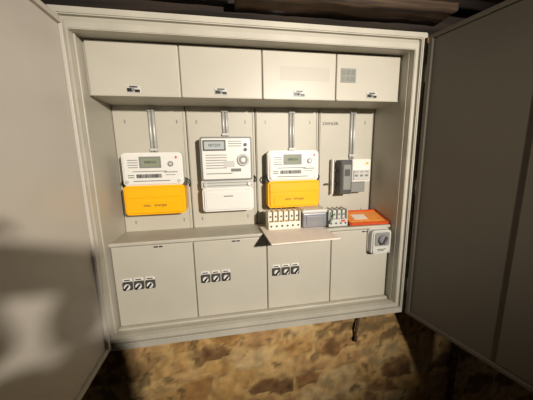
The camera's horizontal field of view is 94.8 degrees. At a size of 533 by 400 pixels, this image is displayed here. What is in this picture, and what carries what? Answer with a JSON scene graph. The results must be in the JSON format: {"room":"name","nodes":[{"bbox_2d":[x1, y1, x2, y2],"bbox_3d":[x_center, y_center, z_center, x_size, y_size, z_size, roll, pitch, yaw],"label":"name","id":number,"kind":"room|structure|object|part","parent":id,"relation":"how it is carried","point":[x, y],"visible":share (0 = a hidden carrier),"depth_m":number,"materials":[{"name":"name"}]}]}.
{"room":"basement utility room","nodes":[
{"label":"basement utility room","id":0,"kind":"room"},
{"bbox_2d":[81,37,532,399],"bbox_3d":[-0.009,0.204,0.930,4.000,2.310,0.019,-3,10,-9],"label":"wall","id":1,"kind":"structure","parent":0,"point":[394,356],"depth_m":1.05,"materials":[{"name":"stone"}]},
{"bbox_2d":[46,4,427,351],"bbox_3d":[-0.028,-0.048,0.968,1.176,1.070,0.254,-3,10,-9],"label":"electrical cabinet","id":2,"kind":"object","parent":1,"relation":"attached to","point":[195,273],"depth_m":0.92,"materials":[{"name":"metal"}]},
{"bbox_2d":[0,0,110,399],"bbox_3d":[-0.504,0.057,0.483,0.026,1.016,0.572,-3,10,-9],"label":"door","id":3,"kind":"structure","parent":2,"relation":"attached to","point":[55,340],"depth_m":0.57,"materials":[{"name":"paint"}]},
{"bbox_3d":[-0.426,-0.356,0.786,0.042,0.023,0.004,-3,10,-9],"label":"latch plate","id":4,"kind":"part","parent":2,"relation":"part of","materials":[{"name":"grey plastic"}]},
{"bbox_3d":[-0.450,-0.268,0.952,0.009,0.173,0.009,-3,10,-9],"label":"rod","id":5,"kind":"part","parent":2,"relation":"part of","materials":[{"name":"metal"}]},
{"bbox_3d":[-0.444,-0.268,0.953,0.028,0.173,0.012,-3,10,-9],"label":"mounting rail","id":6,"kind":"part","parent":2,"relation":"part of","materials":[{"name":"silver metal"}]},
{"bbox_3d":[-0.450,-0.120,0.991,0.265,0.499,0.014,-3,10,-9],"label":"recess panel","id":7,"kind":"part","parent":2,"relation":"part of","materials":[{"name":"plastic"}]},
{"bbox_3d":[-0.438,-0.268,0.954,0.009,0.173,0.009,-3,10,-9],"label":"rod","id":8,"kind":"part","parent":2,"relation":"part of","materials":[{"name":"metal"}]},
{"bbox_2d":[121,152,190,215],"bbox_3d":[-0.431,-0.065,0.956,0.258,0.234,0.079,-3,10,-9],"label":"meter","id":9,"kind":"object","parent":2,"relation":"attached to","point":[154,183],"visible":1,"depth_m":0.92,"materials":[{"name":"yellow plastic"}]},
{"bbox_3d":[-0.433,-0.140,0.911,0.076,0.042,0.004,-3,10,-9],"label":"lcd frame","id":10,"kind":"part","parent":9,"relation":"part of","materials":[{"name":"grey plastic"}]},
{"bbox_3d":[-0.427,-0.115,0.920,0.196,0.109,0.005,-3,10,-9],"label":"plate","id":11,"kind":"part","parent":9,"relation":"part of","materials":[{"name":"white plastic"}]},
{"bbox_3d":[-0.423,0.026,0.935,0.176,0.042,0.004,-3,10,-9],"label":"panel","id":12,"kind":"part","parent":9,"relation":"part of","materials":[{"name":"yellow plastic"}]},
{"bbox_3d":[-0.154,-0.369,0.831,0.042,0.023,0.004,-3,10,-9],"label":"latch plate","id":13,"kind":"part","parent":2,"relation":"part of","materials":[{"name":"grey plastic"}]},
{"bbox_3d":[-0.182,-0.133,1.036,0.274,0.499,0.014,-3,10,-9],"label":"recess panel","id":14,"kind":"part","parent":2,"relation":"part of","materials":[{"name":"plastic"}]},
{"bbox_3d":[-0.175,-0.309,0.993,0.009,0.116,0.009,-3,10,-9],"label":"rod","id":15,"kind":"part","parent":2,"relation":"part of","materials":[{"name":"metal"}]},
{"bbox_3d":[-0.169,-0.309,0.994,0.028,0.116,0.012,-3,10,-9],"label":"mounting rail","id":16,"kind":"part","parent":2,"relation":"part of","materials":[{"name":"silver metal"}]},
{"bbox_3d":[-0.162,-0.309,0.996,0.009,0.116,0.009,-3,10,-9],"label":"rod","id":17,"kind":"part","parent":2,"relation":"part of","materials":[{"name":"metal"}]},
{"bbox_2d":[199,136,256,211],"bbox_3d":[-0.150,-0.106,0.998,0.226,0.294,0.079,-3,10,-9],"label":"meter","id":18,"kind":"object","parent":2,"relation":"attached to","point":[227,183],"visible":1,"depth_m":0.97,"materials":[{"name":"grey plastic"}]},
{"bbox_3d":[-0.201,-0.210,0.941,0.086,0.040,0.005,-3,10,-9],"label":"lcd frame","id":19,"kind":"part","parent":18,"relation":"part of","materials":[{"name":"grey plastic"}]},
{"bbox_3d":[-0.156,-0.161,0.962,0.186,0.156,0.005,-3,10,-9],"label":"plate","id":20,"kind":"part","parent":18,"relation":"part of","materials":[{"name":"white plastic"}]},
{"bbox_3d":[-0.152,0.001,0.980,0.176,0.066,0.004,-3,10,-9],"label":"panel","id":21,"kind":"part","parent":18,"relation":"part of","materials":[{"name":"white plastic"}]},
{"bbox_3d":[-0.008,0.450,0.996,1.088,0.010,0.026,-3,10,-9],"label":"foot rail","id":22,"kind":"part","parent":2,"relation":"part of","materials":[{"name":"metal"}]},
{"bbox_3d":[0.092,-0.146,1.081,0.276,0.499,0.014,-3,10,-9],"label":"recess panel","id":23,"kind":"part","parent":2,"relation":"part of","materials":[{"name":"plastic"}]},
{"bbox_3d":[0.101,-0.292,1.045,0.009,0.177,0.009,-3,10,-9],"label":"rod","id":24,"kind":"part","parent":2,"relation":"part of","materials":[{"name":"metal"}]},
{"bbox_2d":[262,150,319,207],"bbox_3d":[0.109,-0.091,1.046,0.258,0.234,0.079,-3,10,-9],"label":"meter","id":25,"kind":"object","parent":2,"relation":"attached to","point":[291,177],"visible":1,"depth_m":1.01,"materials":[{"name":"yellow plastic"}]},
{"bbox_3d":[0.107,-0.166,1.001,0.076,0.042,0.004,-3,10,-9],"label":"lcd frame","id":26,"kind":"part","parent":25,"relation":"part of","materials":[{"name":"grey plastic"}]},
{"bbox_3d":[0.113,-0.141,1.010,0.196,0.109,0.005,-3,10,-9],"label":"plate","id":27,"kind":"part","parent":25,"relation":"part of","materials":[{"name":"white plastic"}]},
{"bbox_3d":[0.117,0.000,1.025,0.176,0.042,0.004,-3,10,-9],"label":"panel","id":28,"kind":"part","parent":25,"relation":"part of","materials":[{"name":"yellow plastic"}]},
{"bbox_3d":[0.108,-0.292,1.046,0.028,0.177,0.012,-3,10,-9],"label":"mounting rail","id":29,"kind":"part","parent":2,"relation":"part of","materials":[{"name":"silver metal"}]},
{"bbox_3d":[0.114,-0.292,1.047,0.009,0.177,0.009,-3,10,-9],"label":"rod","id":30,"kind":"part","parent":2,"relation":"part of","materials":[{"name":"metal"}]},
{"bbox_3d":[0.118,-0.382,0.877,0.042,0.023,0.004,-3,10,-9],"label":"latch plate","id":31,"kind":"part","parent":2,"relation":"part of","materials":[{"name":"grey plastic"}]},
{"bbox_2d":[260,226,340,244],"bbox_3d":[0.116,0.124,0.932,0.248,0.005,0.210,-3,10,-11],"label":"cardboard sheet","id":32,"kind":"object","parent":2,"relation":"on","point":[311,234],"visible":0.76,"depth_m":0.89,"materials":[{"name":"beige cardboard"}]},
{"bbox_2d":[265,207,300,229],"bbox_3d":[0.066,0.074,0.994,0.130,0.072,0.073,-3,10,-9],"label":"block","id":33,"kind":"object","parent":32,"relation":"on","point":[277,219],"visible":1,"depth_m":0.97,"materials":[{"name":"beige plastic"}]},
{"bbox_2d":[297,205,326,227],"bbox_3d":[0.187,0.067,1.013,0.106,0.076,0.082,-3,10,-9],"label":"junction box","id":34,"kind":"object","parent":32,"relation":"on","point":[311,216],"visible":0.92,"depth_m":0.98,"materials":[{"name":"grey plastic"}]},
{"bbox_3d":[0.186,0.039,1.009,0.106,0.016,0.080,-3,10,-9],"label":"lid","id":35,"kind":"part","parent":34,"relation":"part of","materials":[{"name":"grey plastic"}]},
{"bbox_3d":[0.194,0.082,0.978,0.072,0.038,0.004,-3,10,-9],"label":"plate","id":36,"kind":"part","parent":34,"relation":"part of","materials":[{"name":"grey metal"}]},
{"bbox_2d":[326,206,347,226],"bbox_3d":[0.289,0.070,1.031,0.085,0.070,0.087,-3,10,-9],"label":"block","id":37,"kind":"object","parent":2,"relation":"on","point":[337,216],"visible":0.99,"depth_m":1.01,"materials":[{"name":"grey plastic"}]},
{"bbox_3d":[0.359,-0.158,1.126,0.261,0.499,0.014,-3,10,-9],"label":"recess panel","id":38,"kind":"part","parent":2,"relation":"part of","materials":[{"name":"plastic"}]},
{"bbox_2d":[325,159,370,193],"bbox_3d":[0.363,-0.104,1.091,0.196,0.156,0.074,-3,10,-9],"label":"circuit breaker","id":39,"kind":"object","parent":2,"relation":"attached to","point":[347,176],"visible":1,"depth_m":1.07,"materials":[{"name":"grey plastic"}]},
{"bbox_3d":[0.380,-0.113,1.124,0.150,0.146,0.012,-3,10,-9],"label":"adapter plate","id":40,"kind":"part","parent":39,"relation":"part of","materials":[{"name":"grey plastic"}]},
{"bbox_3d":[0.378,-0.289,1.093,0.009,0.209,0.009,-3,10,-9],"label":"rod","id":41,"kind":"part","parent":2,"relation":"part of","materials":[{"name":"metal"}]},
{"bbox_3d":[0.384,-0.289,1.095,0.028,0.209,0.012,-3,10,-9],"label":"mounting rail","id":42,"kind":"part","parent":2,"relation":"part of","materials":[{"name":"silver metal"}]},
{"bbox_3d":[0.390,-0.290,1.096,0.009,0.209,0.009,-3,10,-9],"label":"rod","id":43,"kind":"part","parent":2,"relation":"part of","materials":[{"name":"metal"}]},
{"bbox_2d":[354,318,359,341],"bbox_3d":[0.386,0.537,1.042,0.023,0.141,0.015,-6,11,-26],"label":"hanging cable","id":44,"kind":"object","parent":2,"relation":"hanging from","point":[358,319],"visible":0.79,"depth_m":1.04,"materials":[{"name":"brown rubber"}]},
{"bbox_2d":[347,209,389,225],"bbox_3d":[0.425,0.074,1.074,0.176,0.040,0.115,-2,10,-7],"label":"tray","id":45,"kind":"object","parent":2,"relation":"on","point":[369,216],"visible":0.78,"depth_m":1.06,"materials":[{"name":"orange plastic"}]},
{"bbox_3d":[0.396,-0.395,0.923,0.042,0.023,0.004,-3,10,-9],"label":"latch plate","id":46,"kind":"part","parent":2,"relation":"part of","materials":[{"name":"grey plastic"}]},
{"bbox_2d":[366,227,390,253],"bbox_3d":[0.468,0.172,1.002,0.092,0.108,0.060,-3,10,-9],"label":"enclosure","id":47,"kind":"object","parent":2,"relation":"attached to","point":[378,240],"visible":1,"depth_m":1.00,"materials":[{"name":"grey plastic"}]},
{"bbox_3d":[0.470,0.160,0.985,0.038,0.038,0.015,-3,10,-9],"label":"rotary knob","id":48,"kind":"part","parent":47,"relation":"part of","materials":[{"name":"grey plastic"}]},
{"bbox_2d":[405,0,532,392],"bbox_3d":[0.683,-0.006,0.678,0.026,1.050,0.582,-5,11,-23],"label":"door","id":49,"kind":"structure","parent":2,"relation":"attached to","point":[470,277],"depth_m":0.75,"materials":[{"name":"paint"}]},
{"bbox_2d":[41,0,498,36],"bbox_3d":[0.012,-0.661,0.857,2.200,0.168,0.205,-3,10,-9],"label":"beam","id":50,"kind":"structure","parent":1,"relation":"attached to","point":[467,8],"depth_m":0.76,"materials":[{"name":"brown wood"}]},
{"bbox_2d":[156,0,504,25],"bbox_3d":[0.149,-0.602,0.663,2.300,0.079,0.244,-3,10,-9],"label":"boards","id":51,"kind":"object","parent":50,"relation":"attached to","point":[425,12],"visible":0.94,"depth_m":0.75,"materials":[{"name":"brown wood"}]},
{"bbox_2d":[446,343,458,399],"bbox_3d":[0.895,0.859,1.183,0.029,0.900,0.025,-3,10,-9],"label":"cable","id":52,"kind":"object","parent":1,"relation":"attached to","point":[455,351],"visible":0.59,"depth_m":1.17,"materials":[{"name":"brown rubber"}]}
]}

